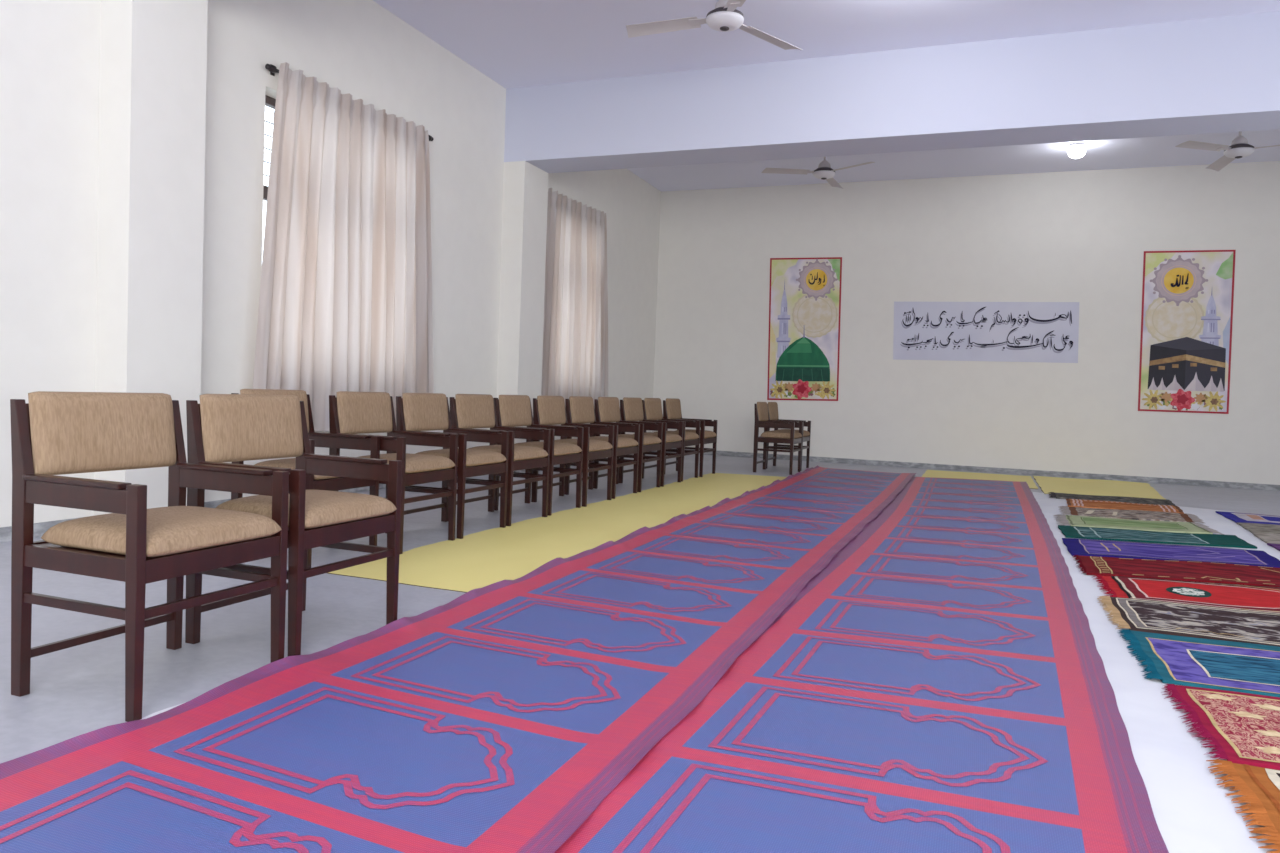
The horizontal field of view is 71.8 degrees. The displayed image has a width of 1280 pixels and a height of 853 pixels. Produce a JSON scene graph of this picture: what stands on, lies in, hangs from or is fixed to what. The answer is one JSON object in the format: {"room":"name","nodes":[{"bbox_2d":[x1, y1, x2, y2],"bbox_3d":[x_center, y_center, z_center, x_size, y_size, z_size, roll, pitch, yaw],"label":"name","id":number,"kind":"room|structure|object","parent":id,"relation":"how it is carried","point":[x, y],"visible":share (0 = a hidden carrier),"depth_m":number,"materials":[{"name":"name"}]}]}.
{"room":"mosque","nodes":[
{"label":"mosque","id":0,"kind":"room"},
{"bbox_2d":[0,0,660,526],"bbox_3d":[-3.050,-1.487,6.055,0.250,4.170,17.650,3,2,21],"label":"wall","id":1,"kind":"structure","parent":0,"point":[50,49],"depth_m":6.29,"materials":[{"name":"beige paint"}]},
{"bbox_2d":[94,0,207,515],"bbox_3d":[-3.022,-1.070,5.475,0.260,3.385,0.530,3,2,21],"label":"column","id":2,"kind":"structure","parent":1,"relation":"attached to","point":[152,83],"depth_m":5.31,"materials":[{"name":"beige paint"}]},
{"bbox_2d":[0,469,538,541],"bbox_3d":[-2.840,0.565,6.152,0.272,0.080,17.388,3,2,21],"label":"baseboard","id":3,"kind":"structure","parent":1,"relation":"attached to","point":[40,528],"depth_m":5.08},
{"bbox_2d":[263,95,275,200],"bbox_3d":[-2.617,-1.472,7.374,0.092,2.070,1.800,3,2,21],"label":"window","id":4,"kind":"structure","parent":1,"relation":"in","point":[270,102],"depth_m":6.68,"materials":[{"name":"grey"}]},
{"bbox_2d":[264,111,274,176],"bbox_3d":[-2.630,-2.143,7.363,0.010,0.610,1.800,3,2,21],"label":"grille","id":5,"kind":"object","parent":4,"relation":"attached to","point":[274,111],"depth_m":6.78,"materials":[{"name":"grey metal"}]},
{"bbox_2d":[265,64,433,140],"bbox_3d":[-2.326,-2.642,7.324,0.071,0.061,2.060,3,4,21],"label":"curtain rod","id":6,"kind":"object","parent":1,"relation":"attached to","point":[269,67],"visible":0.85,"depth_m":6.41,"materials":[{"name":"grey metal"}]},
{"bbox_2d":[253,62,433,430],"bbox_3d":[-2.336,-1.346,7.322,0.136,2.744,2.241,3,2,21],"label":"curtain","id":7,"kind":"object","parent":6,"relation":"hanging from","point":[345,299],"visible":0.92,"depth_m":7.13,"materials":[{"name":"fabric"}]},
{"bbox_2d":[497,161,548,443],"bbox_3d":[-1.319,-1.177,9.866,0.260,3.385,0.550,3,2,21],"label":"column","id":8,"kind":"structure","parent":1,"relation":"attached to","point":[525,185],"depth_m":9.64,"materials":[{"name":"beige paint"}]},
{"bbox_2d":[504,11,1279,172],"bbox_3d":[3.841,-2.991,7.820,11.170,0.785,0.550,3,2,21],"label":"beam","id":9,"kind":"structure","parent":1,"relation":"attached to","point":[1216,74],"depth_m":8.06,"materials":[{"name":"paint"}]},
{"bbox_3d":[-0.839,-2.805,11.147,0.071,0.060,1.870,3,4,21],"label":"curtain rod","id":10,"kind":"object","parent":1,"relation":"attached to","visible":0},
{"bbox_2d":[541,188,607,409],"bbox_3d":[-0.803,-1.471,11.276,0.124,2.802,2.110,3,2,21],"label":"curtain","id":11,"kind":"object","parent":10,"relation":"hanging from","point":[575,329],"visible":0.84,"depth_m":11.18,"materials":[{"name":"fabric"}]},
{"bbox_2d":[0,452,1279,763],"bbox_3d":[2.234,0.948,4.199,11.670,0.150,17.900,3,2,21],"label":"floor","id":12,"kind":"structure","parent":0,"point":[77,690],"depth_m":3.46,"materials":[{"name":"white tile"}]},
{"bbox_2d":[10,391,288,721],"bbox_3d":[-1.490,0.345,2.730,0.518,0.886,0.560,3,2,21],"label":"armchair","id":13,"kind":"object","parent":12,"relation":"on","point":[53,434],"visible":0.98,"depth_m":2.59,"materials":[{"name":"brown wood"}]},
{"bbox_2d":[140,702,185,719],"bbox_3d":[-1.150,0.809,2.477,0.387,0.005,2.362,3,2,21],"label":"sheet","id":14,"kind":"object","parent":12,"relation":"on","point":[169,708],"visible":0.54,"depth_m":2.47,"materials":[{"name":"fabric"}]},
{"bbox_2d":[185,394,401,655],"bbox_3d":[-1.272,0.332,3.293,0.518,0.886,0.560,3,2,21],"label":"armchair","id":15,"kind":"object","parent":12,"relation":"on","point":[221,428],"visible":0.86,"depth_m":3.23,"materials":[{"name":"brown wood"}]},
{"bbox_2d":[231,389,379,568],"bbox_3d":[-1.778,0.252,4.730,0.518,0.886,0.560,3,2,20],"label":"armchair","id":16,"kind":"object","parent":12,"relation":"on","point":[316,439],"visible":0.3,"depth_m":4.87,"materials":[{"name":"brown wood"}]},
{"bbox_2d":[0,465,915,852],"bbox_3d":[0.862,0.711,6.299,1.385,0.044,11.958,3,2,21],"label":"mat","id":17,"kind":"object","parent":12,"relation":"on","point":[498,717],"visible":1,"depth_m":2.49,"materials":[{"name":"blue fabric"}]},
{"bbox_2d":[328,473,785,592],"bbox_3d":[0.171,0.667,7.440,1.100,0.004,7.030,3,2,21],"label":"sheet","id":18,"kind":"object","parent":12,"relation":"on","point":[484,558],"visible":0.78,"depth_m":5.60,"materials":[{"name":"yellow fabric"}]},
{"bbox_2d":[329,391,457,553],"bbox_3d":[-1.446,0.246,5.212,0.518,0.886,0.560,3,2,21],"label":"armchair","id":19,"kind":"object","parent":18,"relation":"on","point":[350,412],"visible":0.69,"depth_m":5.19,"materials":[{"name":"brown wood"}]},
{"bbox_2d":[396,393,508,538],"bbox_3d":[-1.221,0.233,5.778,0.518,0.886,0.560,3,2,21],"label":"armchair","id":20,"kind":"object","parent":18,"relation":"on","point":[415,412],"visible":0.73,"depth_m":5.76,"materials":[{"name":"brown wood"}]},
{"bbox_2d":[450,394,550,525],"bbox_3d":[-1.002,0.219,6.345,0.518,0.886,0.560,3,2,22],"label":"armchair","id":21,"kind":"object","parent":18,"relation":"on","point":[467,411],"visible":0.74,"depth_m":6.35,"materials":[{"name":"brown wood"}]},
{"bbox_2d":[494,395,583,515],"bbox_3d":[-0.791,0.205,6.918,0.518,0.886,0.560,3,2,21],"label":"armchair","id":22,"kind":"object","parent":18,"relation":"on","point":[511,410],"visible":0.72,"depth_m":6.92,"materials":[{"name":"brown wood"}]},
{"bbox_2d":[531,396,613,506],"bbox_3d":[-0.563,0.191,7.495,0.518,0.886,0.560,3,2,21],"label":"armchair","id":23,"kind":"object","parent":18,"relation":"on","point":[547,410],"visible":0.69,"depth_m":7.45,"materials":[{"name":"brown wood"}]},
{"bbox_2d":[564,396,639,498],"bbox_3d":[-0.343,0.176,8.097,0.518,0.886,0.560,3,2,21],"label":"armchair","id":24,"kind":"object","parent":18,"relation":"on","point":[579,409],"visible":0.72,"depth_m":8.07,"materials":[{"name":"brown wood"}]},
{"bbox_2d":[593,397,662,491],"bbox_3d":[-0.113,0.162,8.680,0.518,0.886,0.560,3,2,21],"label":"armchair","id":25,"kind":"object","parent":18,"relation":"on","point":[607,409],"visible":0.61,"depth_m":8.64,"materials":[{"name":"brown wood"}]},
{"bbox_2d":[619,397,683,486],"bbox_3d":[0.120,0.148,9.261,0.518,0.886,0.560,3,2,22],"label":"armchair","id":26,"kind":"object","parent":18,"relation":"on","point":[631,409],"visible":0.62,"depth_m":9.20,"materials":[{"name":"brown wood"}]},
{"bbox_2d":[642,398,699,481],"bbox_3d":[0.341,0.133,9.853,0.518,0.886,0.560,3,2,21],"label":"armchair","id":27,"kind":"object","parent":18,"relation":"on","point":[652,407],"visible":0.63,"depth_m":9.84,"materials":[{"name":"brown wood"}]},
{"bbox_2d":[663,398,717,476],"bbox_3d":[0.590,0.119,10.449,0.518,0.886,0.560,3,2,21],"label":"armchair","id":28,"kind":"object","parent":18,"relation":"on","point":[671,406],"visible":0.59,"depth_m":10.40,"materials":[{"name":"brown wood"}]},
{"bbox_2d":[753,402,802,474],"bbox_3d":[1.756,0.138,11.231,0.518,0.886,0.560,3,2,21],"label":"armchair","id":29,"kind":"object","parent":12,"relation":"on","point":[791,437],"visible":1,"depth_m":11.05,"materials":[{"name":"brown wood"}]},
{"bbox_2d":[766,402,810,470],"bbox_3d":[1.990,0.121,11.891,0.518,0.886,0.560,3,2,21],"label":"armchair","id":30,"kind":"object","parent":12,"relation":"on","point":[772,406],"visible":0.58,"depth_m":11.93,"materials":[{"name":"brown wood"}]},
{"bbox_2d":[555,477,1168,852],"bbox_3d":[2.134,0.784,6.107,1.483,0.009,11.214,3,2,21],"label":"mat","id":31,"kind":"object","parent":12,"relation":"on","point":[941,684],"visible":0.98,"depth_m":2.60,"materials":[{"name":"blue fabric"}]},
{"bbox_2d":[922,470,1037,488],"bbox_3d":[4.359,0.669,11.413,1.354,0.007,2.001,3,2,21],"label":"sheet","id":32,"kind":"object","parent":12,"relation":"on","point":[929,473],"visible":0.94,"depth_m":11.66,"materials":[{"name":"yellow fabric"}]},
{"bbox_2d":[1033,476,1164,498],"bbox_3d":[5.550,0.739,10.654,1.396,0.015,2.644,3,2,21],"label":"sheet","id":33,"kind":"object","parent":12,"relation":"on","point":[1047,484],"visible":0.91,"depth_m":10.64,"materials":[{"name":"yellow fabric"}]},
{"bbox_2d":[1032,492,1279,852],"bbox_3d":[3.914,0.908,4.834,3.500,0.006,10.000,3,2,21],"label":"sheet","id":34,"kind":"object","parent":12,"relation":"on","point":[1192,813],"visible":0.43,"depth_m":2.52,"materials":[{"name":"fabric"}]},
{"bbox_2d":[1049,492,1175,505],"bbox_3d":[4.954,0.759,9.319,1.252,0.020,0.602,3,2,17],"label":"rug","id":35,"kind":"object","parent":34,"relation":"on","point":[1053,494],"visible":0.98,"depth_m":9.28,"materials":[{"name":"fabric"}]},
{"bbox_2d":[1066,499,1183,512],"bbox_3d":[4.737,0.778,8.658,1.048,0.017,0.806,3,2,21],"label":"rug","id":36,"kind":"object","parent":34,"relation":"on","point":[1071,502],"visible":0.99,"depth_m":8.62,"materials":[{"name":"orange fabric"}]},
{"bbox_2d":[1058,506,1203,522],"bbox_3d":[4.416,0.792,7.970,1.300,0.019,0.731,3,2,13],"label":"rug","id":37,"kind":"object","parent":34,"relation":"on","point":[1066,510],"visible":0.98,"depth_m":7.94,"materials":[{"name":"fabric"}]},
{"bbox_2d":[1053,514,1224,534],"bbox_3d":[4.065,0.805,7.291,1.311,0.018,0.706,3,2,12],"label":"rug","id":38,"kind":"object","parent":34,"relation":"on","point":[1082,521],"visible":0.99,"depth_m":7.24,"materials":[{"name":"green fabric"}]},
{"bbox_2d":[1058,525,1256,548],"bbox_3d":[3.850,0.824,6.637,1.404,0.015,0.619,3,2,10],"label":"rug","id":39,"kind":"object","parent":34,"relation":"on","point":[1216,540],"visible":1,"depth_m":6.58,"materials":[{"name":"teal fabric"}]},
{"bbox_2d":[1062,538,1279,567],"bbox_3d":[3.548,0.841,5.903,1.445,0.016,0.747,3,2,11],"label":"rug","id":40,"kind":"object","parent":34,"relation":"on","point":[1081,547],"visible":1,"depth_m":5.87,"materials":[{"name":"purple fabric"}]},
{"bbox_2d":[1073,555,1279,586],"bbox_3d":[3.259,0.854,5.249,1.384,0.018,0.676,3,2,10],"label":"rug","id":41,"kind":"object","parent":34,"relation":"on","point":[1192,571],"visible":1,"depth_m":5.21,"materials":[{"name":"red fabric"}]},
{"bbox_2d":[1093,575,1279,612],"bbox_3d":[3.059,0.872,4.596,1.254,0.017,0.848,3,2,21],"label":"rug","id":42,"kind":"object","parent":34,"relation":"on","point":[1243,597],"visible":0.98,"depth_m":4.58,"materials":[{"name":"red fabric"}]},
{"bbox_2d":[1097,596,1279,646],"bbox_3d":[2.738,0.886,3.938,1.217,0.017,0.763,3,2,21],"label":"rug","id":43,"kind":"object","parent":34,"relation":"on","point":[1150,616],"visible":0.99,"depth_m":3.98,"materials":[{"name":"brown fabric"}]},
{"bbox_2d":[1118,629,1279,697],"bbox_3d":[2.478,0.903,3.231,1.230,0.018,0.760,3,2,21],"label":"rug","id":44,"kind":"object","parent":34,"relation":"on","point":[1241,667],"visible":0.99,"depth_m":3.33,"materials":[{"name":"teal fabric"}]},
{"bbox_2d":[1162,684,1279,769],"bbox_3d":[2.223,0.922,2.522,1.213,0.016,0.706,3,2,21],"label":"rug","id":45,"kind":"object","parent":34,"relation":"on","point":[1243,728],"visible":1,"depth_m":2.68,"materials":[{"name":"red fabric"}]},
{"bbox_2d":[1206,759,1279,852],"bbox_3d":[1.959,0.936,1.860,1.206,0.020,0.697,3,2,21],"label":"rug","id":46,"kind":"object","parent":34,"relation":"on","point":[1259,787],"visible":1,"depth_m":2.17,"materials":[{"name":"orange fabric"}]},
{"bbox_2d":[1216,511,1279,524],"bbox_3d":[5.907,0.852,7.884,1.198,0.016,0.875,3,2,21],"label":"rug","id":47,"kind":"object","parent":34,"relation":"on","point":[1236,517],"visible":0.99,"depth_m":8.04,"materials":[{"name":"blue fabric"}]},
{"bbox_2d":[1236,522,1279,533],"bbox_3d":[5.609,0.869,7.185,1.248,0.014,0.680,3,2,21],"label":"rug","id":48,"kind":"object","parent":34,"relation":"on","point":[1252,527],"visible":0.97,"depth_m":7.37,"materials":[{"name":"grey fabric"}]},
{"bbox_2d":[1252,532,1279,543],"bbox_3d":[5.337,0.883,6.561,1.304,0.014,0.654,3,2,21],"label":"rug","id":49,"kind":"object","parent":34,"relation":"on","point":[1274,538],"visible":0.98,"depth_m":6.79,"materials":[{"name":"beige fabric"}]},
{"bbox_2d":[1267,543,1279,550],"bbox_3d":[5.084,0.898,5.929,1.318,0.014,0.705,3,2,21],"label":"rug","id":50,"kind":"object","parent":34,"relation":"on","point":[1276,546],"visible":1,"depth_m":6.37,"materials":[{"name":"purple fabric"}]},
{"bbox_2d":[373,0,1279,191],"bbox_3d":[2.396,-3.366,4.031,11.670,0.150,17.900,3,2,21],"label":"ceiling","id":51,"kind":"structure","parent":0,"point":[514,43],"depth_m":8.05,"materials":[{"name":"paint"}]},
{"bbox_2d":[626,0,801,49],"bbox_3d":[0.746,-3.179,6.587,1.242,0.546,1.403,0,3,-40],"label":"ceiling fan","id":52,"kind":"object","parent":51,"relation":"hanging from","point":[725,17],"visible":1,"depth_m":6.57,"materials":[{"name":"white metal"}]},
{"bbox_2d":[761,157,874,188],"bbox_3d":[2.373,-3.339,11.245,1.403,0.466,1.242,3,2,25],"label":"ceiling fan","id":53,"kind":"object","parent":51,"relation":"hanging from","point":[824,171],"visible":0.95,"depth_m":11.04,"materials":[{"name":"white metal"}]},
{"bbox_2d":[1068,142,1085,158],"bbox_3d":[5.327,-3.359,10.780,0.196,0.168,0.196,3,2,21],"label":"ceiling lamp","id":54,"kind":"object","parent":51,"relation":"attached to","point":[1077,149],"visible":1,"depth_m":10.72,"materials":[{"name":"white glass"}]},
{"bbox_2d":[1175,131,1279,170],"bbox_3d":[6.469,-3.123,9.658,1.403,0.466,1.242,3,2,14],"label":"ceiling fan","id":55,"kind":"object","parent":51,"relation":"hanging from","point":[1239,148],"visible":0.91,"depth_m":9.43,"materials":[{"name":"white metal"}]},
{"bbox_2d":[652,161,1279,484],"bbox_3d":[5.506,-1.409,12.341,11.670,4.170,0.250,3,2,21],"label":"wall","id":56,"kind":"structure","parent":0,"point":[1083,237],"depth_m":12.46,"materials":[{"name":"beige paint"}]},
{"bbox_2d":[767,257,841,400],"bbox_3d":[2.476,-1.466,13.371,1.126,2.171,0.016,3,2,21],"label":"poster","id":57,"kind":"object","parent":56,"relation":"attached to","point":[804,293],"visible":1,"depth_m":13.36,"materials":[{"name":"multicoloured paper"}]},
{"bbox_2d":[653,448,1279,490],"bbox_3d":[5.381,0.638,12.298,11.170,0.077,0.012,3,2,21],"label":"baseboard","id":58,"kind":"structure","parent":56,"relation":"attached to","point":[1238,485],"depth_m":12.33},
{"bbox_2d":[893,302,1078,362],"bbox_3d":[4.834,-1.340,12.465,2.457,0.843,0.007,3,2,21],"label":"banner","id":59,"kind":"object","parent":56,"relation":"attached to","point":[1048,332],"visible":1,"depth_m":12.44,"materials":[{"name":"paper"}]},
{"bbox_2d":[1138,250,1235,413],"bbox_3d":[7.140,-1.240,11.567,1.075,2.119,0.016,3,2,21],"label":"poster","id":60,"kind":"object","parent":56,"relation":"attached to","point":[1188,295],"visible":1,"depth_m":11.56,"materials":[{"name":"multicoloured paper"}]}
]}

